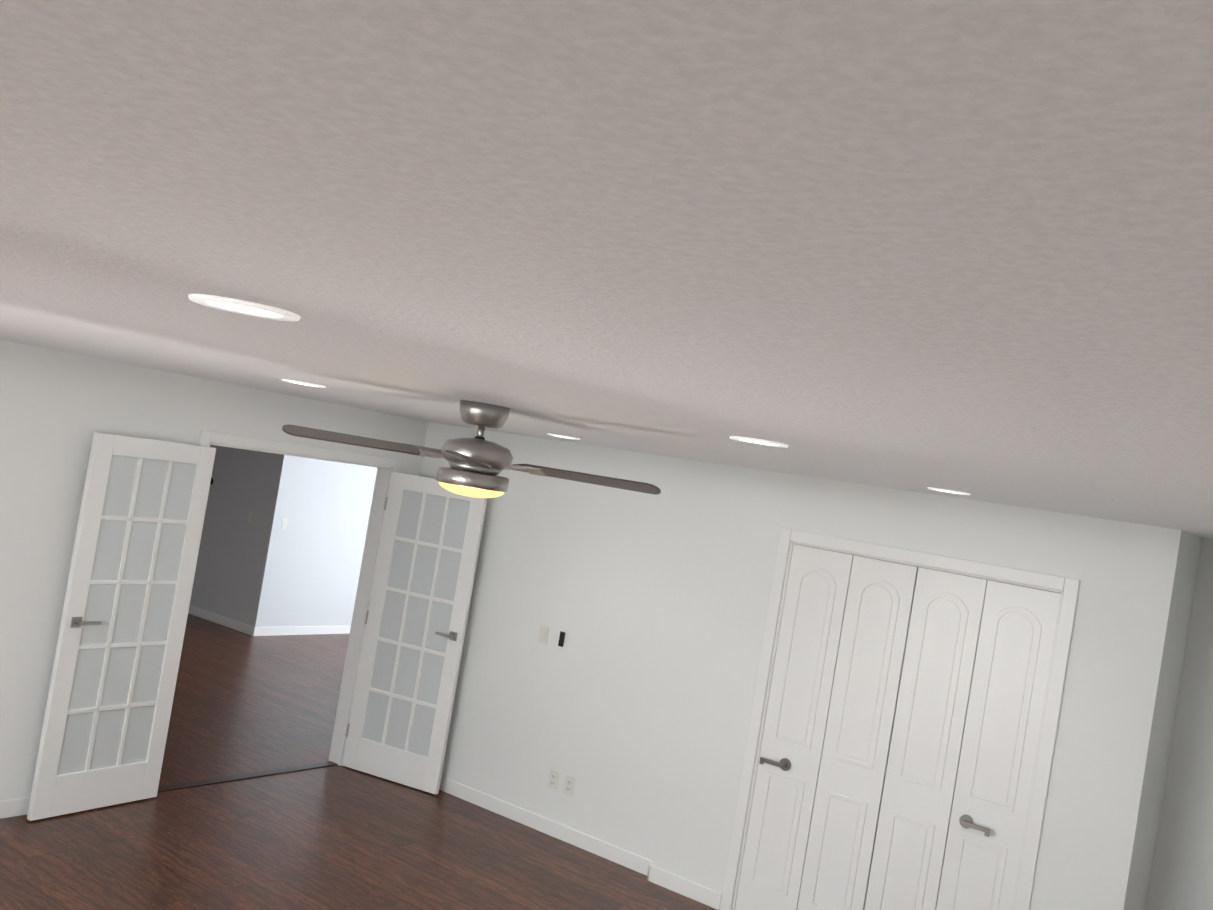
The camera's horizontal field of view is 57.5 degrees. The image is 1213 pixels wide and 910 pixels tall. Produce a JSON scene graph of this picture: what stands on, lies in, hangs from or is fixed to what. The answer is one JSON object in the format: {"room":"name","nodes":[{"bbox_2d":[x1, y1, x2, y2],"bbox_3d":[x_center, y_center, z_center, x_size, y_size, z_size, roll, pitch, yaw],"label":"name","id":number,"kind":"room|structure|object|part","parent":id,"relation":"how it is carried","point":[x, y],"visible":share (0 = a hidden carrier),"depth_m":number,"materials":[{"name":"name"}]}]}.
{"room":"empty bedroom","nodes":[
{"label":"empty bedroom","id":0,"kind":"room"},
{"bbox_2d":[0,340,427,800],"bbox_3d":[-3.215,0.611,5.333,0.120,2.402,6.255,9,-1,36],"label":"wall","id":1,"kind":"structure","parent":0,"point":[58,409],"depth_m":5.72,"materials":[{"name":"white paint"}]},
{"bbox_2d":[0,797,29,818],"bbox_3d":[-2.891,1.848,5.920,0.012,0.090,0.860,9,-1,36],"label":"baseboard","id":2,"kind":"structure","parent":1,"relation":"attached to","point":[15,807],"depth_m":5.69,"materials":[{"name":"white paint"}]},
{"bbox_2d":[27,432,215,820],"bbox_3d":[-2.602,0.914,6.011,0.131,2.014,0.767,9,-1,31],"label":"french door","id":3,"kind":"structure","parent":1,"relation":"in","point":[122,629],"depth_m":5.97,"materials":[{"name":"white paint"}]},
{"bbox_2d":[199,430,400,765],"bbox_3d":[-2.085,0.977,6.966,0.152,2.112,1.564,9,-1,36],"label":"trim","id":4,"kind":"structure","parent":1,"relation":"attached to","point":[384,465],"depth_m":7.51,"materials":[{"name":"white paint"}]},
{"bbox_2d":[343,472,486,794],"bbox_3d":[-1.279,1.158,7.359,0.755,2.014,0.131,9,-1,24],"label":"french door","id":5,"kind":"structure","parent":1,"relation":"in","point":[405,690],"depth_m":7.35,"materials":[{"name":"white paint"}]},
{"bbox_2d":[190,445,281,626],"bbox_3d":[-4.835,0.491,12.579,3.420,2.402,0.120,9,-1,36],"label":"wall","id":6,"kind":"structure","parent":0,"point":[232,549],"depth_m":11.85,"materials":[{"name":"white paint"}]},
{"bbox_2d":[188,605,256,635],"bbox_3d":[-5.043,1.627,12.491,3.462,0.090,0.012,9,-1,36],"label":"baseboard","id":7,"kind":"structure","parent":6,"relation":"attached to","point":[246,628],"depth_m":11.79,"materials":[{"name":"white paint"}]},
{"bbox_2d":[248,511,253,522],"bbox_3d":[-3.773,0.659,11.728,0.070,0.114,0.010,9,-1,36],"label":"light switch","id":8,"kind":"object","parent":6,"relation":"attached to","point":[250,518],"visible":1,"depth_m":11.72,"materials":[{"name":"white plastic"}]},
{"bbox_2d":[254,455,376,626],"bbox_3d":[-2.535,0.876,12.948,0.120,2.402,3.439,9,-1,36],"label":"wall","id":9,"kind":"structure","parent":0,"point":[263,569],"depth_m":12.00,"materials":[{"name":"white paint"}]},
{"bbox_2d":[281,518,287,528],"bbox_3d":[-3.383,0.722,11.635,0.010,0.114,0.070,9,-1,36],"label":"light switch","id":10,"kind":"object","parent":9,"relation":"attached to","point":[284,523],"visible":1,"depth_m":11.63,"materials":[{"name":"white plastic"}]},
{"bbox_2d":[256,625,350,635],"bbox_3d":[-2.660,2.026,12.898,0.012,0.090,3.432,9,-1,36],"label":"baseboard","id":11,"kind":"structure","parent":9,"relation":"attached to","point":[296,630],"depth_m":11.99,"materials":[{"name":"white paint"}]},
{"bbox_2d":[0,613,716,909],"bbox_3d":[-2.273,2.084,7.816,13.874,0.100,11.631,9,-1,36],"label":"floor","id":12,"kind":"structure","parent":0,"point":[336,837],"depth_m":6.15,"materials":[{"name":"laminate"}]},
{"bbox_2d":[157,761,337,792],"bbox_3d":[-2.256,2.015,6.945,0.080,0.006,1.408,9,-1,36],"label":"threshold","id":13,"kind":"object","parent":12,"relation":"on","point":[177,786],"visible":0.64,"depth_m":6.91,"materials":[{"name":"black wood"}]},
{"bbox_2d":[419,422,716,860],"bbox_3d":[-0.451,1.100,7.094,2.387,2.402,0.120,9,-1,36],"label":"wall","id":14,"kind":"structure","parent":0,"point":[605,579],"depth_m":6.81,"materials":[{"name":"white paint"}]},
{"bbox_2d":[538,625,548,644],"bbox_3d":[-0.398,1.133,6.973,0.070,0.114,0.010,9,-1,36],"label":"light switch","id":15,"kind":"object","parent":14,"relation":"attached to","point":[543,634],"visible":1,"depth_m":6.97,"materials":[{"name":"white plastic"}]},
{"bbox_2d":[439,776,648,873],"bbox_3d":[-0.679,2.233,7.012,2.387,0.090,0.025,9,-1,36],"label":"baseboard","id":16,"kind":"structure","parent":14,"relation":"attached to","point":[605,850],"depth_m":6.79,"materials":[{"name":"white paint"}]},
{"bbox_2d":[547,769,559,789],"bbox_3d":[-0.327,1.997,6.806,0.070,0.114,0.008,9,-1,36],"label":"electrical outlet","id":17,"kind":"object","parent":14,"relation":"attached to","point":[553,779],"visible":1,"depth_m":6.80,"materials":[{"name":"white plastic"}]},
{"bbox_2d":[558,631,564,646],"bbox_3d":[-0.279,1.146,6.883,0.032,0.090,0.016,9,-1,36],"label":"light switch","id":18,"kind":"object","parent":14,"relation":"attached to","point":[561,639],"visible":1,"depth_m":6.88,"materials":[{"name":"black plastic"}]},
{"bbox_2d":[563,774,574,795],"bbox_3d":[-0.227,2.012,6.734,0.070,0.114,0.008,9,-1,36],"label":"electrical outlet","id":19,"kind":"object","parent":14,"relation":"attached to","point":[569,785],"visible":1,"depth_m":6.73,"materials":[{"name":"white plastic"}]},
{"bbox_2d":[0,0,1212,538],"bbox_3d":[-1.868,-0.385,7.865,13.874,0.100,11.631,9,-1,36],"label":"ceiling","id":20,"kind":"structure","parent":0,"point":[922,246],"depth_m":0.80,"materials":[{"name":"white paint"}]},
{"bbox_2d":[188,294,300,320],"bbox_3d":[-0.601,-0.244,1.839,0.180,0.006,0.180,9,-1,36],"label":"recessed light","id":21,"kind":"object","parent":20,"relation":"in","point":[244,307],"visible":0.96,"depth_m":1.82,"materials":[{"name":"white"}]},
{"bbox_2d":[282,379,325,387],"bbox_3d":[-1.256,-0.296,4.589,0.180,0.006,0.180,9,-1,36],"label":"recessed light","id":22,"kind":"object","parent":20,"relation":"in","point":[303,383],"visible":1,"depth_m":4.54,"materials":[{"name":"white"}]},
{"bbox_2d":[282,400,660,497],"bbox_3d":[-0.438,-0.012,3.920,1.273,0.328,1.244,9,-1,36],"label":"ceiling fan","id":23,"kind":"object","parent":20,"relation":"hanging from","point":[478,463],"visible":1,"depth_m":3.78,"materials":[{"name":"silver metal"}]},
{"bbox_2d":[547,433,579,439],"bbox_3d":[-0.234,-0.100,6.038,0.180,0.006,0.180,9,-1,36],"label":"recessed light","id":24,"kind":"object","parent":20,"relation":"in","point":[564,436],"visible":1,"depth_m":5.98,"materials":[{"name":"white"}]},
{"bbox_2d":[730,436,788,447],"bbox_3d":[0.461,-0.040,3.343,0.180,0.006,0.180,9,-1,36],"label":"recessed light","id":25,"kind":"object","parent":20,"relation":"in","point":[758,441],"visible":1,"depth_m":3.30,"materials":[{"name":"white"}]},
{"bbox_2d":[928,487,969,494],"bbox_3d":[1.483,0.157,4.792,0.180,0.006,0.180,9,-1,36],"label":"recessed light","id":26,"kind":"object","parent":20,"relation":"in","point":[948,491],"visible":1,"depth_m":4.74,"materials":[{"name":"white"}]},
{"bbox_2d":[652,463,1201,909],"bbox_3d":[1.635,1.419,5.930,2.398,2.402,0.811,9,-1,36],"label":"wall","id":27,"kind":"structure","parent":0,"point":[1098,838],"depth_m":5.32,"materials":[{"name":"white paint"}]},
{"bbox_2d":[644,860,721,909],"bbox_3d":[0.431,2.398,6.143,0.473,0.090,0.017,9,-1,36],"label":"baseboard","id":28,"kind":"structure","parent":27,"relation":"attached to","point":[697,892],"depth_m":6.14,"materials":[{"name":"white paint"}]},
{"bbox_2d":[720,527,1079,909],"bbox_3d":[1.427,1.529,5.595,1.549,2.105,0.148,9,-1,36],"label":"closet","id":29,"kind":"object","parent":27,"relation":"attached to","point":[933,569],"depth_m":5.57,"materials":[{"name":"white paint"}]},
{"bbox_3d":[1.405,1.559,5.571,1.395,2.014,0.090,9,-1,36],"label":"bifold closet door","id":30,"kind":"part","parent":29,"relation":"part of","materials":[{"name":"white wood"}]},
{"bbox_2d":[1146,538,1212,909],"bbox_3d":[3.358,1.685,5.104,1.398,2.402,0.120,9,-1,36],"label":"wall","id":31,"kind":"structure","parent":0,"point":[1181,878],"depth_m":5.41,"materials":[{"name":"white paint"}]}
]}

